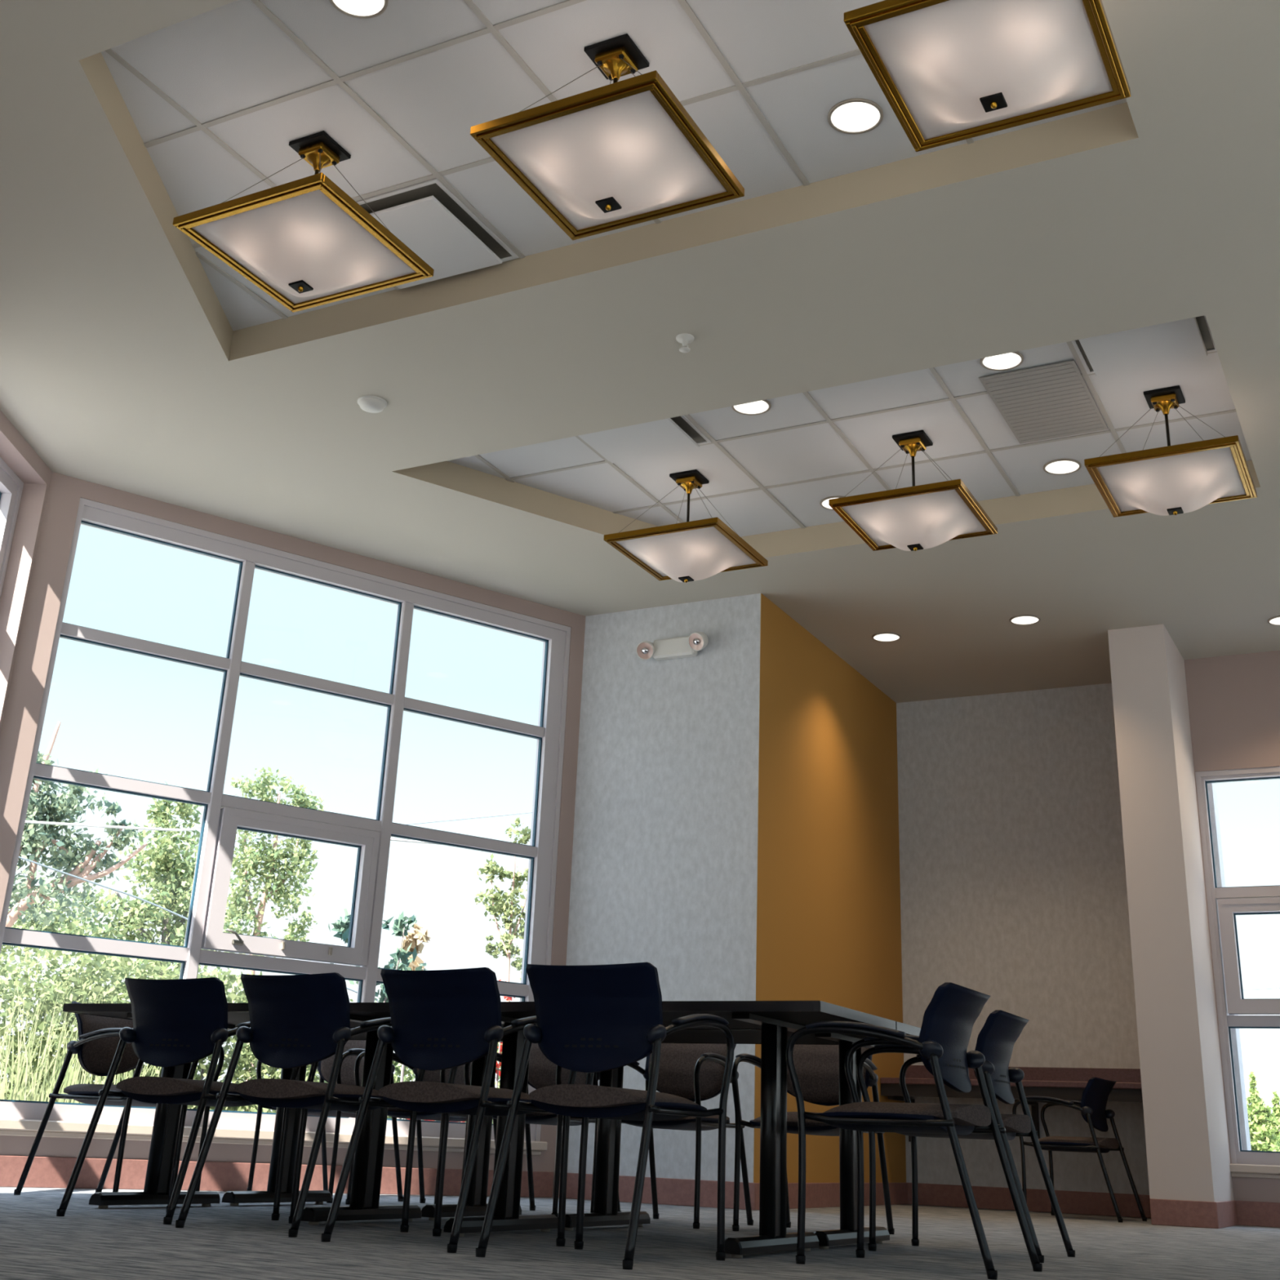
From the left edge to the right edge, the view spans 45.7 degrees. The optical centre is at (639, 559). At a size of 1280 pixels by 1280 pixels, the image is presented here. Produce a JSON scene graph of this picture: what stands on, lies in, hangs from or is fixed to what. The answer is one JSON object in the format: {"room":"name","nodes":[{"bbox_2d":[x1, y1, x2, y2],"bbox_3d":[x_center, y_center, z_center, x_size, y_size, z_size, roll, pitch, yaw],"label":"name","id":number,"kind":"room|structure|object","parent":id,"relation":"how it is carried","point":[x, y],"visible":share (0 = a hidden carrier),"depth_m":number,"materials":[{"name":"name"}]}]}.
{"room":"meeting room","nodes":[
{"label":"meeting room","id":0,"kind":"room"},
{"bbox_2d":[0,409,52,734],"bbox_3d":[-3.279,-0.593,3.351,0.240,4.060,9.320,2,-21,0],"label":"wall","id":1,"kind":"structure","parent":0,"point":[15,451],"depth_m":7.90,"materials":[{"name":"brown paint"}]},
{"bbox_2d":[0,457,23,598],"bbox_3d":[-3.324,0.854,6.868,0.295,3.240,1.445,2,-21,0],"label":"window","id":2,"kind":"structure","parent":1,"relation":"in","point":[11,486],"depth_m":7.95,"materials":[{"name":"grey paint"}]},
{"bbox_2d":[0,471,585,1197],"bbox_3d":[-1.887,1.495,8.605,3.483,4.060,0.200,17,-25,-33],"label":"wall","id":3,"kind":"structure","parent":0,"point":[24,703],"depth_m":8.17,"materials":[{"name":"brown paint"}]},
{"bbox_2d":[0,1155,553,1197],"bbox_3d":[-1.899,3.202,7.855,3.459,0.137,0.012,17,-25,-33],"label":"baseboard","id":4,"kind":"structure","parent":3,"relation":"attached to","point":[44,1171],"depth_m":7.68,"materials":[{"name":"rubber"}]},
{"bbox_2d":[0,497,570,1155],"bbox_3d":[-1.836,1.567,8.537,3.270,3.230,0.165,17,-25,-33],"label":"window","id":5,"kind":"structure","parent":3,"relation":"attached to","point":[223,815],"depth_m":8.50,"materials":[{"name":"grey paint"}]},
{"bbox_2d":[0,0,1279,702],"bbox_3d":[0.534,-1.681,5.181,9.930,0.405,14.240,-8,-24,26],"label":"ceiling","id":6,"kind":"structure","parent":0,"point":[123,367],"depth_m":6.63,"materials":[{"name":"beige paint"}]},
{"bbox_2d":[357,395,386,413],"bbox_3d":[-1.277,-0.729,7.230,0.140,0.044,0.140,-8,-24,26],"label":"smoke detector","id":7,"kind":"object","parent":6,"relation":"attached to","point":[369,403],"visible":1,"depth_m":7.20,"materials":[{"name":"white plastic"}]},
{"bbox_2d":[101,0,1126,330],"bbox_3d":[-0.500,-1.614,5.336,4.011,0.008,1.814,-8,-24,26],"label":"ceiling","id":8,"kind":"structure","parent":6,"relation":"attached to","point":[216,99],"depth_m":5.29,"materials":[{"name":"grey tile"}]},
{"bbox_2d":[173,130,434,312],"bbox_3d":[-1.201,-1.241,5.531,0.660,0.614,0.660,-8,-24,26],"label":"pendant light","id":9,"kind":"object","parent":8,"relation":"hanging from","point":[306,243],"visible":1,"depth_m":5.36,"materials":[{"name":"gold metal"}]},
{"bbox_2d":[328,0,388,18],"bbox_3d":[-0.907,-1.805,4.878,0.194,0.008,0.194,-8,-24,26],"label":"recessed light","id":10,"kind":"object","parent":8,"relation":"in","point":[360,9],"visible":1,"depth_m":4.92,"materials":[{"name":"beige"}]},
{"bbox_2d":[355,177,518,288],"bbox_3d":[-0.906,-1.290,6.152,0.603,0.051,0.595,-8,-24,26],"label":"ceiling vent","id":11,"kind":"object","parent":8,"relation":"in","point":[427,217],"visible":0.7,"depth_m":6.04,"materials":[{"name":"grey metal"}]},
{"bbox_2d":[470,33,744,239],"bbox_3d":[-0.090,-1.405,4.981,0.660,0.614,0.660,-8,-24,26],"label":"pendant light","id":12,"kind":"object","parent":8,"relation":"hanging from","point":[625,153],"visible":1,"depth_m":4.82,"materials":[{"name":"gold metal"}]},
{"bbox_2d":[827,97,883,134],"bbox_3d":[0.758,-1.556,5.338,0.194,0.008,0.194,-8,-24,26],"label":"recessed light","id":13,"kind":"object","parent":8,"relation":"in","point":[855,116],"visible":1,"depth_m":5.33,"materials":[{"name":"beige"}]},
{"bbox_2d":[843,0,1130,151],"bbox_3d":[1.020,-1.569,4.431,0.660,0.614,0.660,-8,-24,26],"label":"pendant light","id":14,"kind":"object","parent":8,"relation":"hanging from","point":[948,71],"visible":1,"depth_m":4.29,"materials":[{"name":"gold metal"}]},
{"bbox_2d":[675,333,694,352],"bbox_3d":[0.193,-0.925,6.531,0.080,0.062,0.080,-8,-24,26],"label":"sprinkler head","id":15,"kind":"object","parent":6,"relation":"attached to","point":[684,339],"visible":1,"depth_m":6.52},
{"bbox_2d":[447,341,1252,537],"bbox_3d":[0.933,-0.557,7.913,4.069,0.008,1.862,-8,-24,26],"label":"ceiling","id":16,"kind":"structure","parent":6,"relation":"attached to","point":[771,471],"depth_m":7.85,"materials":[{"name":"grey tile"}]},
{"bbox_2d":[578,415,711,463],"bbox_3d":[-0.032,-0.645,7.726,0.603,0.051,0.580,-8,-24,26],"label":"ceiling vent","id":17,"kind":"object","parent":16,"relation":"in","point":[678,433],"visible":0.59,"depth_m":7.75,"materials":[{"name":"grey metal"}]},
{"bbox_2d":[603,469,768,582],"bbox_3d":[0.257,-0.161,8.167,0.660,0.614,0.660,-8,-24,26],"label":"pendant light","id":18,"kind":"object","parent":16,"relation":"hanging from","point":[688,551],"visible":1,"depth_m":7.98,"materials":[{"name":"gold metal"}]},
{"bbox_2d":[731,399,771,415],"bbox_3d":[0.546,-0.751,7.447,0.194,0.008,0.194,-8,-24,26],"label":"recessed light","id":19,"kind":"object","parent":16,"relation":"in","point":[758,407],"visible":0.63,"depth_m":7.46,"materials":[{"name":"beige"}]},
{"bbox_2d":[828,430,997,551],"bbox_3d":[1.374,-0.326,7.614,0.660,0.614,0.660,-8,-24,26],"label":"pendant light","id":20,"kind":"object","parent":16,"relation":"hanging from","point":[914,517],"visible":1,"depth_m":7.43,"materials":[{"name":"white glass"}]},
{"bbox_2d":[980,351,1023,370],"bbox_3d":[1.650,-0.906,6.921,0.194,0.008,0.194,-8,-24,26],"label":"recessed light","id":21,"kind":"object","parent":16,"relation":"in","point":[1009,361],"visible":0.75,"depth_m":6.93,"materials":[{"name":"beige"}]},
{"bbox_2d":[978,360,1108,444],"bbox_3d":[1.948,-0.744,7.292,0.438,0.008,0.760,-8,-24,26],"label":"ceiling vent","id":22,"kind":"object","parent":16,"relation":"in","point":[1051,401],"visible":1,"depth_m":7.26,"materials":[{"name":"silver metal"}]},
{"bbox_2d":[1043,458,1081,475],"bbox_3d":[2.212,-0.483,7.955,0.194,0.008,0.194,-8,-24,26],"label":"recessed light","id":23,"kind":"object","parent":16,"relation":"in","point":[1059,466],"visible":1,"depth_m":7.95,"materials":[{"name":"beige"}]},
{"bbox_2d":[1071,315,1216,375],"bbox_3d":[2.186,-0.972,6.628,0.575,0.051,0.580,-8,-24,26],"label":"ceiling vent","id":24,"kind":"object","parent":16,"relation":"in","point":[1188,338],"visible":0.52,"depth_m":6.67,"materials":[{"name":"grey metal"}]},
{"bbox_2d":[1084,385,1257,517],"bbox_3d":[2.469,-0.488,7.072,0.660,0.614,0.660,-8,-24,26],"label":"pendant light","id":25,"kind":"object","parent":16,"relation":"hanging from","point":[1185,477],"visible":1,"depth_m":6.89,"materials":[{"name":"white glass"}]},
{"bbox_2d":[871,631,901,642],"bbox_3d":[1.656,0.525,10.199,0.194,0.008,0.194,-8,-24,26],"label":"recessed light","id":26,"kind":"object","parent":6,"relation":"in","point":[885,637],"visible":1,"depth_m":10.19,"materials":[{"name":"beige"}]},
{"bbox_2d":[1009,614,1040,625],"bbox_3d":[2.475,0.392,9.761,0.194,0.008,0.194,-8,-24,26],"label":"recessed light","id":27,"kind":"object","parent":6,"relation":"in","point":[1021,620],"visible":1,"depth_m":9.75,"materials":[{"name":"beige"}]},
{"bbox_2d":[0,1186,1279,1279],"bbox_3d":[0.152,2.050,4.240,14.000,0.150,17.500,-8,-24,26],"label":"floor","id":28,"kind":"structure","parent":0,"point":[221,1241],"depth_m":4.81,"materials":[{"name":"carpet"}]},
{"bbox_2d":[13,1000,224,1195],"bbox_3d":[-2.251,2.361,6.628,0.630,0.794,0.526,-8,-24,26],"label":"chair","id":29,"kind":"object","parent":28,"relation":"on","point":[99,1038],"visible":0.59,"depth_m":6.60,"materials":[{"name":"brown fabric"}]},
{"bbox_2d":[63,1084,121,1093],"bbox_3d":[-2.236,2.332,6.631,0.470,0.064,0.430,-8,-24,26],"label":"seat cushion","id":30,"kind":"object","parent":29,"relation":"on","point":[76,1088],"depth_m":6.52,"materials":[{"name":"brown fabric"}]},
{"bbox_2d":[79,1013,138,1074],"bbox_3d":[-2.372,2.153,6.780,0.107,0.272,0.400,-8,-24,26],"label":"cushion","id":31,"kind":"object","parent":29,"relation":"on","point":[96,1056],"depth_m":6.71,"materials":[{"name":"brown fabric"}]},
{"bbox_2d":[56,977,300,1224],"bbox_3d":[-1.616,1.933,5.447,0.526,0.794,0.630,-7,-23,23],"label":"chair","id":32,"kind":"object","parent":28,"relation":"on","point":[176,1022],"visible":0.86,"depth_m":5.37,"materials":[{"name":"black plastic"}]},
{"bbox_2d":[115,1076,237,1095],"bbox_3d":[-1.608,1.911,5.470,0.430,0.064,0.470,-7,-23,23],"label":"seat cushion","id":33,"kind":"object","parent":32,"relation":"on","point":[136,1086],"depth_m":5.27,"materials":[{"name":"brown fabric"}]},
{"bbox_2d":[62,1002,422,1225],"bbox_3d":[-1.436,2.131,5.862,1.600,0.738,0.720,-8,-24,26],"label":"conference table","id":34,"kind":"object","parent":28,"relation":"on","point":[369,1153],"visible":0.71,"depth_m":5.70,"materials":[{"name":"black metal"}]},
{"bbox_2d":[175,972,425,1237],"bbox_3d":[-1.107,1.827,5.116,0.526,0.794,0.630,-8,-24,26],"label":"chair","id":35,"kind":"object","parent":28,"relation":"on","point":[296,1020],"visible":0.91,"depth_m":5.04,"materials":[{"name":"black plastic"}]},
{"bbox_2d":[234,1078,382,1098],"bbox_3d":[-1.099,1.806,5.139,0.430,0.064,0.470,-8,-24,26],"label":"seat cushion","id":36,"kind":"object","parent":35,"relation":"on","point":[260,1088],"depth_m":4.95,"materials":[{"name":"brown fabric"}]},
{"bbox_2d":[246,1040,403,1203],"bbox_3d":[-1.491,2.688,7.391,0.526,0.794,0.630,-8,-24,26],"label":"chair","id":37,"kind":"object","parent":28,"relation":"on","point":[353,1048],"visible":0.29,"depth_m":7.41,"materials":[{"name":"black plastic"}]},
{"bbox_2d":[320,1040,365,1086],"bbox_3d":[-1.414,2.511,7.600,0.400,0.272,0.107,-8,-24,26],"label":"cushion","id":38,"kind":"object","parent":37,"relation":"on","point":[348,1064],"depth_m":7.59,"materials":[{"name":"brown fabric"}]},
{"bbox_2d":[222,1026,521,1220],"bbox_3d":[-1.102,2.377,6.463,1.600,0.738,0.720,-8,-24,26],"label":"conference table","id":39,"kind":"object","parent":28,"relation":"on","point":[476,1203],"visible":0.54,"depth_m":6.33,"materials":[{"name":"black metal"}]},
{"bbox_2d":[345,1049,497,1204],"bbox_3d":[-0.967,2.603,7.110,0.526,0.794,0.630,-8,-24,26],"label":"chair","id":40,"kind":"object","parent":28,"relation":"on","point":[437,1076],"visible":0.3,"depth_m":7.15,"materials":[{"name":"black plastic"}]},
{"bbox_2d":[387,1107,440,1113],"bbox_3d":[-0.973,2.571,7.108,0.430,0.064,0.470,-8,-24,26],"label":"seat cushion","id":41,"kind":"object","parent":40,"relation":"on","point":[390,1110],"depth_m":6.92,"materials":[{"name":"brown fabric"}]},
{"bbox_2d":[416,1062,471,1084],"bbox_3d":[-0.890,2.425,7.320,0.400,0.272,0.107,-8,-24,26],"label":"cushion","id":42,"kind":"object","parent":40,"relation":"on","point":[429,1076],"depth_m":7.28,"materials":[{"name":"brown fabric"}]},
{"bbox_2d":[320,967,577,1253],"bbox_3d":[-0.568,1.717,4.771,0.526,0.794,0.630,-9,-24,28],"label":"chair","id":43,"kind":"object","parent":28,"relation":"on","point":[441,1020],"visible":0.89,"depth_m":4.69,"materials":[{"name":"black plastic"}]},
{"bbox_2d":[378,1080,531,1102],"bbox_3d":[-0.560,1.696,4.793,0.430,0.064,0.470,-9,-24,28],"label":"seat cushion","id":44,"kind":"object","parent":43,"relation":"on","point":[413,1091],"depth_m":4.60,"materials":[{"name":"brown fabric"}]},
{"bbox_2d":[460,1043,620,1217],"bbox_3d":[-0.426,2.523,6.842,0.526,0.794,0.630,-9,-24,27],"label":"chair","id":45,"kind":"object","parent":28,"relation":"on","point":[542,1073],"visible":0.27,"depth_m":6.98,"materials":[{"name":"black plastic"}]},
{"bbox_2d":[525,1111,557,1117],"bbox_3d":[-0.432,2.491,6.840,0.430,0.064,0.470,-9,-24,27],"label":"seat cushion","id":46,"kind":"object","parent":45,"relation":"on","point":[535,1114],"depth_m":6.59,"materials":[{"name":"brown fabric"}]},
{"bbox_2d":[528,1043,586,1088],"bbox_3d":[-0.346,2.345,7.050,0.400,0.272,0.107,-9,-24,27],"label":"cushion","id":47,"kind":"object","parent":45,"relation":"on","point":[541,1071],"depth_m":7.04,"materials":[{"name":"brown fabric"}]},
{"bbox_2d":[475,961,733,1270],"bbox_3d":[-0.081,1.619,4.461,0.526,0.794,0.630,-8,-24,26],"label":"chair","id":48,"kind":"object","parent":28,"relation":"on","point":[590,1020],"visible":1,"depth_m":4.39,"materials":[{"name":"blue plastic"}]},
{"bbox_2d":[528,1084,698,1107],"bbox_3d":[-0.073,1.597,4.484,0.430,0.064,0.470,-8,-24,26],"label":"seat cushion","id":49,"kind":"object","parent":48,"relation":"on","point":[562,1095],"depth_m":4.29,"materials":[{"name":"brown fabric"}]},
{"bbox_2d":[443,1000,895,1257],"bbox_3d":[-0.010,1.916,5.145,1.600,0.738,0.720,-8,-24,26],"label":"conference table","id":50,"kind":"object","parent":28,"relation":"on","point":[775,1019],"visible":0.77,"depth_m":4.94,"materials":[{"name":"black metal"}]},
{"bbox_2d":[590,1043,753,1229],"bbox_3d":[0.152,2.437,6.556,0.526,0.794,0.630,-8,-24,26],"label":"chair","id":51,"kind":"object","parent":28,"relation":"on","point":[693,1072],"visible":0.62,"depth_m":6.67,"materials":[{"name":"black plastic"}]},
{"bbox_2d":[648,1043,726,1098],"bbox_3d":[0.230,2.260,6.765,0.400,0.272,0.107,-8,-24,26],"label":"chair back","id":52,"kind":"object","parent":51,"relation":"on","point":[677,1061],"depth_m":6.74,"materials":[{"name":"brown fabric"}]},
{"bbox_2d":[663,1115,729,1122],"bbox_3d":[0.146,2.405,6.553,0.430,0.064,0.470,-8,-24,26],"label":"seat cushion","id":53,"kind":"object","parent":51,"relation":"on","point":[713,1118],"depth_m":6.31,"materials":[{"name":"brown fabric"}]},
{"bbox_2d":[557,1021,920,1248],"bbox_3d":[0.324,2.162,5.746,1.600,0.738,0.720,-8,-24,26],"label":"conference table","id":54,"kind":"object","parent":28,"relation":"on","point":[606,1213],"visible":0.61,"depth_m":5.69,"materials":[{"name":"black"}]},
{"bbox_2d":[731,1044,894,1234],"bbox_3d":[0.726,2.365,6.303,0.526,0.794,0.630,-8,-23,25],"label":"chair","id":55,"kind":"object","parent":28,"relation":"on","point":[816,1066],"visible":0.54,"depth_m":6.39,"materials":[{"name":"black plastic"}]},
{"bbox_2d":[751,1111,830,1126],"bbox_3d":[0.720,2.333,6.300,0.430,0.064,0.470,-8,-23,25],"label":"seat cushion","id":56,"kind":"object","parent":55,"relation":"on","point":[792,1117],"depth_m":6.12,"materials":[{"name":"brown fabric"}]},
{"bbox_2d":[786,1044,869,1102],"bbox_3d":[0.799,2.188,6.514,0.400,0.272,0.107,-8,-23,25],"label":"chair back","id":57,"kind":"object","parent":55,"relation":"on","point":[816,1066],"depth_m":6.49,"materials":[{"name":"brown fabric"}]},
{"bbox_2d":[785,982,1042,1279],"bbox_3d":[0.832,1.727,4.639,0.630,0.794,0.526,-9,-24,28],"label":"chair","id":58,"kind":"object","parent":28,"relation":"on","point":[949,1018],"visible":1,"depth_m":4.55,"materials":[{"name":"black plastic"}]},
{"bbox_2d":[823,1102,991,1126],"bbox_3d":[0.819,1.703,4.657,0.470,0.064,0.430,-9,-24,28],"label":"seat cushion","id":59,"kind":"object","parent":58,"relation":"on","point":[857,1113],"depth_m":4.50,"materials":[{"name":"brown fabric"}]},
{"bbox_2d":[856,1009,1075,1262],"bbox_3d":[1.154,2.036,5.403,0.630,0.794,0.526,-8,-24,26],"label":"chair","id":60,"kind":"object","parent":28,"relation":"on","point":[997,1038],"visible":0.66,"depth_m":5.35,"materials":[{"name":"black plastic"}]},
{"bbox_2d":[1000,1114,1031,1133],"bbox_3d":[1.142,2.011,5.420,0.470,0.064,0.430,-8,-24,26],"label":"seat cushion","id":61,"kind":"object","parent":60,"relation":"on","point":[1010,1123],"depth_m":5.26,"materials":[{"name":"brown fabric"}]},
{"bbox_2d":[1012,1077,1146,1222],"bbox_3d":[2.666,3.579,9.231,0.630,0.794,0.526,-12,-25,32],"label":"chair","id":62,"kind":"object","parent":28,"relation":"on","point":[1092,1105],"visible":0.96,"depth_m":9.15,"materials":[{"name":"black plastic"}]},
{"bbox_2d":[1038,1136,1119,1148],"bbox_3d":[2.654,3.554,9.250,0.470,0.064,0.430,-12,-25,32],"label":"seat cushion","id":63,"kind":"object","parent":62,"relation":"on","point":[1048,1142],"depth_m":9.09,"materials":[{"name":"brown fabric"}]},
{"bbox_2d":[1107,624,1234,1201],"bbox_3d":[3.421,2.286,9.704,0.349,3.705,1.260,-8,-24,26],"label":"wall pier","id":64,"kind":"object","parent":28,"relation":"on","point":[1186,1131],"visible":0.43,"depth_m":9.20,"materials":[{"name":"beige paint"}]},
{"bbox_2d":[1149,1198,1218,1228],"bbox_3d":[3.065,3.687,8.554,0.361,0.137,0.013,-8,-24,26],"label":"baseboard","id":65,"kind":"object","parent":64,"relation":"attached to","point":[1184,1213],"visible":1,"depth_m":8.55,"materials":[{"name":"rubber"}]},
{"bbox_2d":[552,593,760,1197],"bbox_3d":[0.201,1.861,9.318,1.256,4.060,0.300,-8,-24,26],"label":"wall","id":66,"kind":"structure","parent":0,"point":[664,862],"depth_m":9.27,"materials":[{"name":"paint"}]},
{"bbox_2d":[558,1173,755,1210],"bbox_3d":[0.066,3.542,8.514,1.261,0.137,0.013,-8,-24,26],"label":"baseboard","id":67,"kind":"structure","parent":66,"relation":"attached to","point":[677,1192],"depth_m":8.44,"materials":[{"name":"rubber"}]},
{"bbox_2d":[635,631,708,660],"bbox_3d":[0.209,0.552,9.586,0.483,0.147,0.132,-8,-24,26],"label":"emergency light","id":68,"kind":"object","parent":66,"relation":"attached to","point":[685,646],"visible":1,"depth_m":9.58,"materials":[{"name":"white plastic"}]},
{"bbox_2d":[753,593,906,1182],"bbox_3d":[1.213,2.228,10.157,0.300,4.060,2.853,-8,-24,26],"label":"wall","id":69,"kind":"structure","parent":0,"point":[828,922],"depth_m":9.94,"materials":[{"name":"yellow paint"}]},
{"bbox_2d":[755,1182,907,1209],"bbox_3d":[1.227,3.907,9.331,0.015,0.137,2.642,-8,-24,26],"label":"baseboard","id":70,"kind":"structure","parent":69,"relation":"attached to","point":[817,1194],"depth_m":9.17,"materials":[{"name":"wood"}]},
{"bbox_2d":[896,683,1251,1195],"bbox_3d":[2.945,2.509,10.691,2.235,4.060,0.200,-8,-24,26],"label":"wall","id":71,"kind":"structure","parent":0,"point":[1013,879],"depth_m":10.77,"materials":[{"name":"paint"}]},
{"bbox_2d":[880,1065,1142,1142],"bbox_3d":[2.544,3.602,10.015,1.818,0.505,0.538,-8,-24,26],"label":"countertop","id":72,"kind":"structure","parent":71,"relation":"attached to","point":[1063,1083],"depth_m":10.07,"materials":[{"name":"laminate"}]},
{"bbox_2d":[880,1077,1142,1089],"bbox_3d":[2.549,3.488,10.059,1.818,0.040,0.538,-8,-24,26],"label":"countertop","id":73,"kind":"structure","parent":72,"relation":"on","point":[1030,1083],"depth_m":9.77,"materials":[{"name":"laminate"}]},
{"bbox_2d":[905,1065,1141,1082],"bbox_3d":[2.671,3.505,10.299,1.818,0.110,0.020,-8,-24,26],"label":"backsplash","id":74,"kind":"structure","parent":71,"relation":"attached to","point":[1034,1073],"depth_m":10.20,"materials":[{"name":"laminate"}]},
{"bbox_2d":[906,1182,1151,1217],"bbox_3d":[2.641,4.236,10.023,1.829,0.137,0.014,-8,-24,26],"label":"baseboard","id":75,"kind":"structure","parent":71,"relation":"attached to","point":[929,1194],"depth_m":10.03,"materials":[{"name":"rubber"}]},
{"bbox_2d":[1183,650,1279,1202],"bbox_3d":[5.822,1.927,8.857,4.757,4.060,0.200,-8,-24,26],"label":"wall","id":76,"kind":"structure","parent":0,"point":[1233,701],"depth_m":10.12,"materials":[{"name":"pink paint"}]},
{"bbox_2d":[1216,1200,1237,1228],"bbox_3d":[3.405,3.801,8.811,0.012,0.137,0.798,-8,-24,26],"label":"baseboard","id":77,"kind":"structure","parent":76,"relation":"attached to","point":[1226,1210],"depth_m":8.79,"materials":[{"name":"rubber"}]},
{"bbox_2d":[1195,766,1279,1178],"bbox_3d":[4.570,2.466,9.262,2.106,2.505,0.175,-8,-24,26],"label":"window","id":78,"kind":"structure","parent":76,"relation":"in","point":[1224,904],"depth_m":9.65,"materials":[{"name":"grey paint"}]},
{"bbox_2d":[1235,1200,1279,1227],"bbox_3d":[5.609,3.639,8.144,4.557,0.137,0.012,-8,-24,26],"label":"baseboard","id":79,"kind":"structure","parent":76,"relation":"attached to","point":[1262,1214],"depth_m":9.08,"materials":[{"name":"rubber"}]},
{"label":"outside","id":80,"kind":"structure","parent":0,"visible":0},
{"bbox_3d":[-0.338,7.797,18.426,120.000,0.300,120.000,2,-21,0],"label":"ground","id":81,"kind":"structure","parent":80,"visible":0},
{"bbox_2d":[5,721,147,929],"bbox_3d":[-5.508,3.431,13.590,1.828,4.061,1.011,11,-23,-21],"label":"broadleaf tree","id":82,"kind":"object","parent":81,"relation":"on","point":[64,805],"visible":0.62,"depth_m":13.90,"materials":[{"name":"green plant"}]},
{"bbox_2d":[0,920,153,1102],"bbox_3d":[-4.667,3.447,10.602,2.382,1.933,2.099,-7,-23,22],"label":"bush","id":83,"kind":"object","parent":81,"relation":"on","point":[15,971],"visible":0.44,"depth_m":10.64,"materials":[{"name":"green plant"}]},
{"bbox_2d":[0,978,160,1103],"bbox_3d":[-3.725,3.253,9.324,1.891,1.350,1.078,2,-21,0],"label":"grass","id":84,"kind":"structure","parent":81,"relation":"on","point":[97,1078],"depth_m":9.32,"materials":[{"name":"green plant"}]},
{"bbox_2d":[4,954,225,1109],"bbox_3d":[-3.786,3.683,10.880,1.574,1.763,1.676,15,-24,-30],"label":"bush","id":85,"kind":"object","parent":81,"relation":"on","point":[167,974],"visible":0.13,"depth_m":10.72,"materials":[{"name":"green plant"}]},
{"bbox_2d":[0,781,240,999],"bbox_3d":[-6.417,4.907,18.299,3.207,4.620,2.091,17,-26,-33],"label":"broadleaf tree","id":86,"kind":"object","parent":81,"relation":"on","point":[177,880],"visible":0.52,"depth_m":18.62,"materials":[{"name":"green plant"}]},
{"bbox_2d":[112,968,272,1112],"bbox_3d":[-3.192,3.797,10.986,1.404,1.676,1.229,7,-22,-12],"label":"bush","id":87,"kind":"object","parent":81,"relation":"on","point":[231,984],"visible":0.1,"depth_m":10.98,"materials":[{"name":"green plant"}]},
{"bbox_2d":[222,766,327,1080],"bbox_3d":[-4.100,4.321,16.067,1.189,4.288,0.934,15,-24,-29],"label":"broadleaf tree","id":88,"kind":"object","parent":81,"relation":"on","point":[271,865],"visible":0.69,"depth_m":16.29,"materials":[{"name":"green plant"}]},
{"bbox_2d":[197,994,395,1116],"bbox_3d":[-2.544,3.868,11.070,1.676,1.657,1.490,2,-21,0],"label":"bush","id":89,"kind":"object","parent":81,"relation":"on","point":[271,1071],"visible":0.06,"depth_m":10.87,"materials":[{"name":"green plant"}]},
{"bbox_2d":[318,989,415,1119],"bbox_3d":[-2.120,4.398,12.469,1.685,1.708,1.598,2,-21,0],"label":"bush","id":90,"kind":"object","parent":81,"relation":"on","point":[397,1065],"visible":0.04,"depth_m":12.54,"materials":[{"name":"green plant"}]},
{"bbox_2d":[328,908,427,1002],"bbox_3d":[-1.801,3.263,9.823,0.592,1.950,0.619,-10,-24,29],"label":"leafy shrub","id":91,"kind":"object","parent":81,"relation":"on","point":[342,926],"visible":0.34,"depth_m":10.08,"materials":[{"name":"green plant"}]},
{"bbox_2d":[395,923,431,1119],"bbox_3d":[-1.626,3.485,10.398,0.269,1.960,0.305,2,-21,0],"label":"leafy shrub","id":92,"kind":"object","parent":81,"relation":"on","point":[416,939],"visible":0.34,"depth_m":10.69,"materials":[{"name":"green plant"}]},
{"bbox_2d":[474,817,530,1001],"bbox_3d":[-1.051,3.416,11.487,0.573,2.922,0.374,-2,-22,12],"label":"broadleaf tree","id":93,"kind":"object","parent":81,"relation":"on","point":[500,906],"visible":0.73,"depth_m":11.74,"materials":[{"name":"green plant"}]},
{"bbox_2d":[1246,1071,1279,1151],"bbox_3d":[9.212,8.715,22.749,1.584,1.971,1.547,2,-21,0],"label":"shrub","id":94,"kind":"object","parent":81,"relation":"on","point":[1260,1129],"visible":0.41,"depth_m":22.65,"materials":[{"name":"green plant"}]},
{"bbox_2d":[1267,1090,1279,1151],"bbox_3d":[10.212,9.435,24.250,1.299,1.790,1.397,0,-21,7],"label":"shrub","id":95,"kind":"object","parent":81,"relation":"on","point":[1275,1100],"visible":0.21,"depth_m":24.45,"materials":[{"name":"green plant"}]},
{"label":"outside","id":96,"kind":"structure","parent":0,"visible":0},
{"bbox_2d":[18,856,378,1001],"bbox_3d":[-3.167,3.578,13.231,9.400,2.813,0.080,9,-22,-16],"label":"overhead cable","id":97,"kind":"object","parent":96,"point":[20,857],"visible":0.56,"depth_m":13.06,"materials":[{"name":"grey plastic"}]},
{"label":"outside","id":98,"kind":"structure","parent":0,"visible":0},
{"bbox_2d":[25,820,439,844],"bbox_3d":[-2.622,1.986,11.059,9.663,0.566,0.752,13,-23,-25],"label":"overhead cable","id":99,"kind":"object","parent":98,"point":[26,821],"visible":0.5,"depth_m":10.43,"materials":[{"name":"grey plastic"}]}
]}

